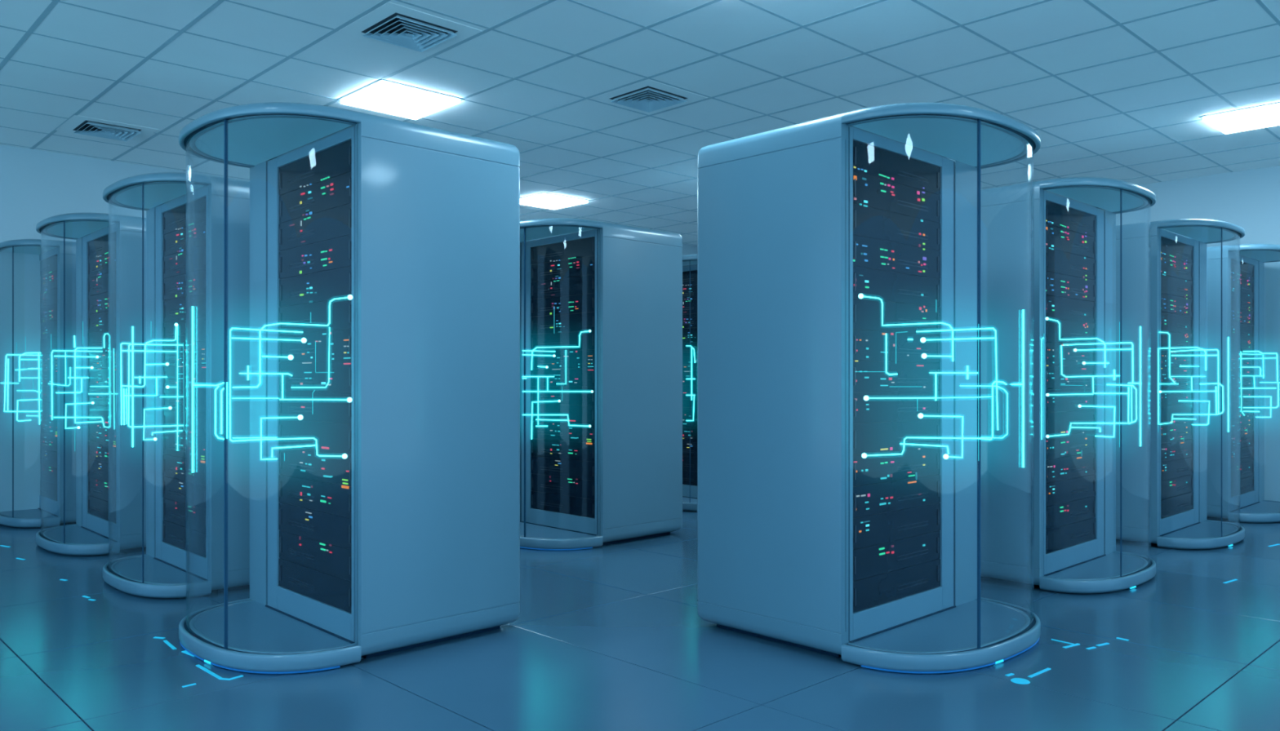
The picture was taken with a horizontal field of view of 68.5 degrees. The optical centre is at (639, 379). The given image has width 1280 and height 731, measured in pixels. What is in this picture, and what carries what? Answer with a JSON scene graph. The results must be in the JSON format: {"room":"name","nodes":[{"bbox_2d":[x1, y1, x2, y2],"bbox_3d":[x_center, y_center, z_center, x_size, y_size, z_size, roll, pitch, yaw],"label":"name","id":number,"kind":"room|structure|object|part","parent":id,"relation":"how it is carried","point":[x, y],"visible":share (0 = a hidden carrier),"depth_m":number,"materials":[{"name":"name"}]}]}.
{"room":"server room","nodes":[
{"label":"server room","id":0,"kind":"room"},
{"bbox_2d":[0,144,697,511],"bbox_3d":[-4.297,-0.374,8.596,14.120,3.328,0.150,0,0,-44],"label":"wall","id":1,"kind":"structure","parent":0,"point":[36,185],"depth_m":7.76,"materials":[{"name":"paint"}]},
{"bbox_2d":[0,0,1279,245],"bbox_3d":[0.364,-1.973,3.748,14.120,0.130,13.300,0,0,-44],"label":"ceiling","id":2,"kind":"structure","parent":0,"point":[1119,90],"depth_m":5.87,"materials":[{"name":"tile"}]},
{"bbox_2d":[55,115,158,142],"bbox_3d":[-4.074,-1.898,7.181,0.570,0.024,0.570,0,0,-44],"label":"ceiling vent","id":3,"kind":"object","parent":2,"relation":"in","point":[81,125],"visible":1,"depth_m":7.14,"materials":[{"name":"metal"}]},
{"bbox_2d":[336,79,464,119],"bbox_3d":[-1.635,-1.897,6.408,0.622,0.025,0.627,0,0,-44],"label":"recessed light","id":4,"kind":"object","parent":2,"relation":"in","point":[392,98],"visible":1,"depth_m":6.35,"materials":[{"name":"white plastic"}]},
{"bbox_3d":[-1.635,-1.908,6.408,0.622,0.004,0.627,0,0,-44],"label":"lamp frame","id":5,"kind":"part","parent":4,"relation":"part of","materials":[{"name":"blue"}]},
{"bbox_2d":[336,1,482,57],"bbox_3d":[-1.264,-1.898,5.152,0.570,0.024,0.570,0,0,-44],"label":"ceiling vent","id":6,"kind":"object","parent":2,"relation":"in","point":[391,24],"visible":1,"depth_m":5.12,"materials":[{"name":"metal"}]},
{"bbox_2d":[520,192,589,209],"bbox_3d":[-0.966,-1.897,10.023,0.632,0.025,0.622,0,0,-44],"label":"recessed light","id":7,"kind":"object","parent":2,"relation":"in","point":[543,200],"visible":0.83,"depth_m":9.93,"materials":[{"name":"white plastic"}]},
{"bbox_3d":[-0.966,-1.908,10.023,0.632,0.004,0.622,0,0,-44],"label":"lamp frame","id":8,"kind":"part","parent":7,"relation":"part of","materials":[{"name":"blue"}]},
{"bbox_2d":[589,79,706,115],"bbox_3d":[0.058,-1.898,6.374,0.570,0.024,0.570,0,0,-44],"label":"ceiling vent","id":9,"kind":"object","parent":2,"relation":"in","point":[647,96],"visible":1,"depth_m":6.33,"materials":[{"name":"metal"}]},
{"bbox_2d":[1198,102,1279,133],"bbox_3d":[4.522,-1.897,6.782,0.612,0.025,0.702,0,0,-44],"label":"recessed light","id":10,"kind":"object","parent":2,"relation":"in","point":[1264,116],"visible":1,"depth_m":6.81,"materials":[{"name":"white plastic"}]},
{"bbox_3d":[4.522,-1.908,6.782,0.612,0.004,0.702,0,0,-44],"label":"lamp frame","id":11,"kind":"part","parent":10,"relation":"part of","materials":[{"name":"blue"}]},
{"bbox_2d":[0,511,1279,730],"bbox_3d":[0.364,1.220,3.748,14.120,0.140,13.300,0,0,-44],"label":"floor","id":12,"kind":"structure","parent":0,"point":[612,637],"depth_m":3.74,"materials":[{"name":"tile"}]},
{"bbox_2d":[0,239,75,528],"bbox_3d":[-4.740,0.033,7.858,1.165,2.235,1.100,0,0,-44],"label":"cabinet","id":13,"kind":"object","parent":12,"relation":"on","point":[50,513],"visible":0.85,"depth_m":7.37,"materials":[{"name":"metal"}]},
{"bbox_3d":[-4.996,1.080,7.612,0.275,0.008,0.980,0,0,-44],"label":"floor plate","id":14,"kind":"part","parent":13,"relation":"part of","materials":[{"name":"paint"}]},
{"bbox_3d":[-4.841,0.019,7.689,0.052,2.109,0.869,0,0,-44],"label":"rack frame","id":15,"kind":"part","parent":13,"relation":"part of","materials":[{"name":"paint"}]},
{"bbox_2d":[35,213,146,555],"bbox_3d":[-3.643,0.033,6.710,1.173,2.235,1.100,0,0,-44],"label":"cabinet","id":16,"kind":"object","parent":12,"relation":"on","point":[108,246],"visible":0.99,"depth_m":6.29,"materials":[{"name":"paint"}]},
{"bbox_3d":[-3.896,1.080,6.467,0.275,0.008,0.980,0,0,-44],"label":"floor plate","id":17,"kind":"part","parent":16,"relation":"part of","materials":[{"name":"paint"}]},
{"bbox_3d":[-3.741,0.019,6.545,0.052,2.109,0.869,0,0,-44],"label":"rack frame","id":18,"kind":"part","parent":16,"relation":"part of","materials":[{"name":"paint"}]},
{"bbox_2d":[163,640,176,649],"bbox_3d":[-2.034,1.148,4.064,0.016,0.003,0.169,0,0,-40],"label":"light strip","id":19,"kind":"object","parent":12,"relation":"on","point":[166,642],"visible":1,"depth_m":4.05,"materials":[{"name":"blue"}]},
{"bbox_2d":[102,172,249,598],"bbox_3d":[-2.500,0.033,5.514,1.184,2.235,1.100,0,0,-44],"label":"cabinet","id":20,"kind":"object","parent":12,"relation":"on","point":[161,572],"visible":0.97,"depth_m":5.12,"materials":[{"name":"blue metal"}]},
{"bbox_3d":[-2.749,1.080,5.275,0.275,0.008,0.980,0,0,-44],"label":"floor plate","id":21,"kind":"part","parent":20,"relation":"part of","materials":[{"name":"paint"}]},
{"bbox_3d":[-2.594,0.019,5.352,0.052,2.109,0.869,0,0,-44],"label":"rack frame","id":22,"kind":"part","parent":20,"relation":"part of","materials":[{"name":"paint"}]},
{"bbox_2d":[181,650,195,657],"bbox_3d":[-1.886,1.148,3.935,0.107,0.003,0.024,0,0,38],"label":"light strip","id":23,"kind":"object","parent":12,"relation":"on","point":[184,651],"visible":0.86,"depth_m":3.94,"materials":[{"name":"blue"}]},
{"bbox_2d":[182,683,195,688],"bbox_3d":[-1.692,1.148,3.524,0.012,0.003,0.049,0,0,42],"label":"light strip","id":24,"kind":"object","parent":12,"relation":"on","point":[194,683],"visible":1,"depth_m":3.52,"materials":[{"name":"blue plastic"}]},
{"bbox_2d":[195,664,243,680],"bbox_3d":[-1.673,1.148,3.677,0.283,0.003,0.074,0,0,31],"label":"light strip","id":25,"kind":"object","parent":12,"relation":"on","point":[200,667],"visible":1,"depth_m":3.64,"materials":[{"name":"blue"}]},
{"bbox_2d":[178,102,519,674],"bbox_3d":[-1.393,0.033,4.312,1.255,2.235,1.140,0,0,-44],"label":"cabinet","id":26,"kind":"object","parent":12,"relation":"on","point":[384,329],"visible":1,"depth_m":4.04,"materials":[{"name":"blue metal"}]},
{"bbox_3d":[-1.883,0.020,4.134,0.232,2.115,0.870,0,0,-16],"label":"glass pane","id":27,"kind":"part","parent":26,"relation":"part of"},
{"bbox_2d":[179,641,340,674],"bbox_3d":[-1.640,1.143,3.934,0.368,0.008,0.922,0,0,-44],"label":"light","id":28,"kind":"object","parent":26,"relation":"attached to","point":[337,664],"depth_m":3.68,"materials":[{"name":"blue"}]},
{"bbox_3d":[-1.660,1.080,4.055,0.395,0.008,1.020,0,0,-44],"label":"floor plate","id":29,"kind":"part","parent":26,"relation":"part of","materials":[{"name":"paint"}]},
{"bbox_3d":[-1.448,0.019,4.160,0.052,2.109,0.869,0,0,-44],"label":"rack frame","id":30,"kind":"part","parent":26,"relation":"part of","materials":[{"name":"paint"}]},
{"bbox_2d":[341,485,349,488],"bbox_3d":[-1.224,0.447,3.900,0.004,0.011,0.065,0,0,-44],"label":"indicator light","id":31,"kind":"object","parent":26,"relation":"on","point":[342,486],"depth_m":3.90,"materials":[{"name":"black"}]},
{"bbox_2d":[520,217,682,551],"bbox_3d":[-0.524,0.033,6.952,1.255,2.235,1.140,0,0,-44],"label":"cabinet","id":32,"kind":"object","parent":12,"relation":"on","point":[601,303],"visible":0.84,"depth_m":6.68,"materials":[{"name":"metal"}]},
{"bbox_2d":[520,546,592,551],"bbox_3d":[-0.800,1.143,6.500,0.969,0.008,0.234,0,0,28],"label":"light","id":33,"kind":"object","parent":32,"relation":"attached to","point":[552,548],"depth_m":6.30,"materials":[{"name":"blue"}]},
{"bbox_3d":[-0.791,1.080,6.696,0.395,0.008,1.020,0,0,-44],"label":"floor plate","id":34,"kind":"part","parent":32,"relation":"part of","materials":[{"name":"paint"}]},
{"bbox_3d":[-0.579,0.019,6.801,0.052,2.109,0.869,0,0,-44],"label":"rack frame","id":35,"kind":"part","parent":32,"relation":"part of","materials":[{"name":"paint"}]},
{"bbox_2d":[682,254,697,511],"bbox_3d":[0.565,0.033,8.727,1.168,2.235,1.100,0,0,-44],"label":"cabinet","id":36,"kind":"object","parent":12,"relation":"on","point":[689,261],"visible":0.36,"depth_m":8.54,"materials":[{"name":"metal"}]},
{"bbox_3d":[0.310,1.080,8.483,0.275,0.008,0.980,0,0,-44],"label":"floor plate","id":37,"kind":"part","parent":36,"relation":"part of","materials":[{"name":"paint"}]},
{"bbox_2d":[697,102,1040,674],"bbox_3d":[1.126,0.033,4.333,1.200,2.235,1.255,0,0,-44],"label":"cabinet","id":38,"kind":"object","parent":12,"relation":"on","point":[838,255],"visible":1,"depth_m":4.06,"materials":[{"name":"blue metal"}]},
{"bbox_3d":[1.153,0.019,4.159,0.869,2.109,0.052,0,0,-44],"label":"rack frame","id":39,"kind":"part","parent":38,"relation":"part of","materials":[{"name":"paint"}]},
{"bbox_3d":[1.383,1.080,4.067,1.080,0.008,0.395,0,0,-44],"label":"floor plate","id":40,"kind":"part","parent":38,"relation":"part of","materials":[{"name":"paint"}]},
{"bbox_2d":[860,636,1039,674],"bbox_3d":[1.354,1.143,3.942,0.970,0.008,0.368,0,0,-44],"label":"light","id":41,"kind":"object","parent":38,"relation":"attached to","point":[863,664],"depth_m":3.69,"materials":[{"name":"blue"}]},
{"bbox_3d":[1.615,0.020,4.140,0.235,2.115,0.908,0,0,20],"label":"glass pane","id":42,"kind":"part","parent":38,"relation":"part of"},
{"bbox_2d":[1010,678,1030,684],"bbox_3d":[1.448,1.148,3.575,0.070,0.003,0.070,0,0,-44],"label":"light strip","id":43,"kind":"object","parent":12,"relation":"on","point":[1018,681],"visible":1,"depth_m":3.57,"materials":[{"name":"blue"}]},
{"bbox_2d":[1027,667,1050,678],"bbox_3d":[1.564,1.148,3.677,0.163,0.003,0.016,0,0,-41],"label":"light strip","id":44,"kind":"object","parent":12,"relation":"on","point":[1047,668],"visible":1,"depth_m":3.67,"materials":[{"name":"blue"}]},
{"bbox_2d":[1051,639,1073,644],"bbox_3d":[1.849,1.148,4.110,0.008,0.003,0.100,0,0,-40],"label":"light strip","id":45,"kind":"object","parent":12,"relation":"on","point":[1051,639],"visible":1,"depth_m":4.11,"materials":[{"name":"blue plastic"}]},
{"bbox_2d":[980,177,1155,594],"bbox_3d":[2.438,0.033,5.622,1.120,2.235,1.216,0,0,-44],"label":"cabinet","id":46,"kind":"object","parent":12,"relation":"on","point":[1074,343],"visible":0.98,"depth_m":5.28,"materials":[{"name":"blue metal"}]},
{"bbox_3d":[2.508,0.019,5.461,0.869,2.109,0.052,0,0,-44],"label":"rack frame","id":47,"kind":"part","parent":46,"relation":"part of","materials":[{"name":"paint"}]},
{"bbox_3d":[2.670,1.080,5.381,1.000,0.008,0.285,0,0,-44],"label":"floor plate","id":48,"kind":"part","parent":46,"relation":"part of","materials":[{"name":"paint"}]},
{"bbox_3d":[2.868,0.020,5.446,0.182,2.115,0.813,0,0,24],"label":"glass pane","id":49,"kind":"part","parent":46,"relation":"part of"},
{"bbox_2d":[1062,643,1079,648],"bbox_3d":[1.859,1.148,4.048,0.105,0.003,0.016,0,0,-32],"label":"light strip","id":50,"kind":"object","parent":12,"relation":"on","point":[1077,644],"visible":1,"depth_m":4.04,"materials":[{"name":"blue"}]},
{"bbox_2d":[1096,643,1109,646],"bbox_3d":[2.004,1.148,4.069,0.073,0.003,0.016,0,0,-29],"label":"light strip","id":51,"kind":"object","parent":12,"relation":"on","point":[1103,644],"visible":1,"depth_m":4.07,"materials":[{"name":"blue"}]},
{"bbox_2d":[1115,218,1244,550],"bbox_3d":[3.780,0.033,6.938,1.120,2.235,1.179,0,0,-44],"label":"cabinet","id":52,"kind":"object","parent":12,"relation":"on","point":[1179,521],"visible":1,"depth_m":6.55,"materials":[{"name":"metal"}]},
{"bbox_3d":[3.862,0.019,6.763,0.869,2.109,0.052,0,0,-44],"label":"rack frame","id":53,"kind":"part","parent":52,"relation":"part of","materials":[{"name":"paint"}]},
{"bbox_3d":[4.025,1.080,6.683,1.000,0.008,0.285,0,0,-44],"label":"floor plate","id":54,"kind":"part","parent":52,"relation":"part of","materials":[{"name":"paint"}]},
{"bbox_2d":[1222,579,1237,583],"bbox_3d":[3.359,1.148,5.344,0.158,0.003,0.016,0,0,-36],"label":"light strip","id":55,"kind":"object","parent":12,"relation":"on","point":[1233,580],"visible":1,"depth_m":5.33,"materials":[{"name":"blue"}]},
{"bbox_2d":[1206,244,1279,523],"bbox_3d":[4.984,0.033,8.119,1.120,2.235,1.145,0,0,-44],"label":"cabinet","id":56,"kind":"object","parent":12,"relation":"on","point":[1243,500],"visible":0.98,"depth_m":7.71,"materials":[{"name":"metal"}]},
{"bbox_3d":[5.078,0.019,7.933,0.869,2.109,0.052,0,0,-44],"label":"rack frame","id":57,"kind":"part","parent":56,"relation":"part of","materials":[{"name":"paint"}]},
{"bbox_3d":[5.241,1.080,7.852,1.000,0.008,0.285,0,0,-44],"label":"floor plate","id":58,"kind":"part","parent":56,"relation":"part of","materials":[{"name":"paint"}]},
{"bbox_2d":[1115,165,1279,502],"bbox_3d":[5.455,-0.374,8.747,0.150,3.328,13.450,0,0,-44],"label":"wall","id":59,"kind":"structure","parent":0,"point":[1249,200],"depth_m":8.52,"materials":[{"name":"paint"}]}
]}

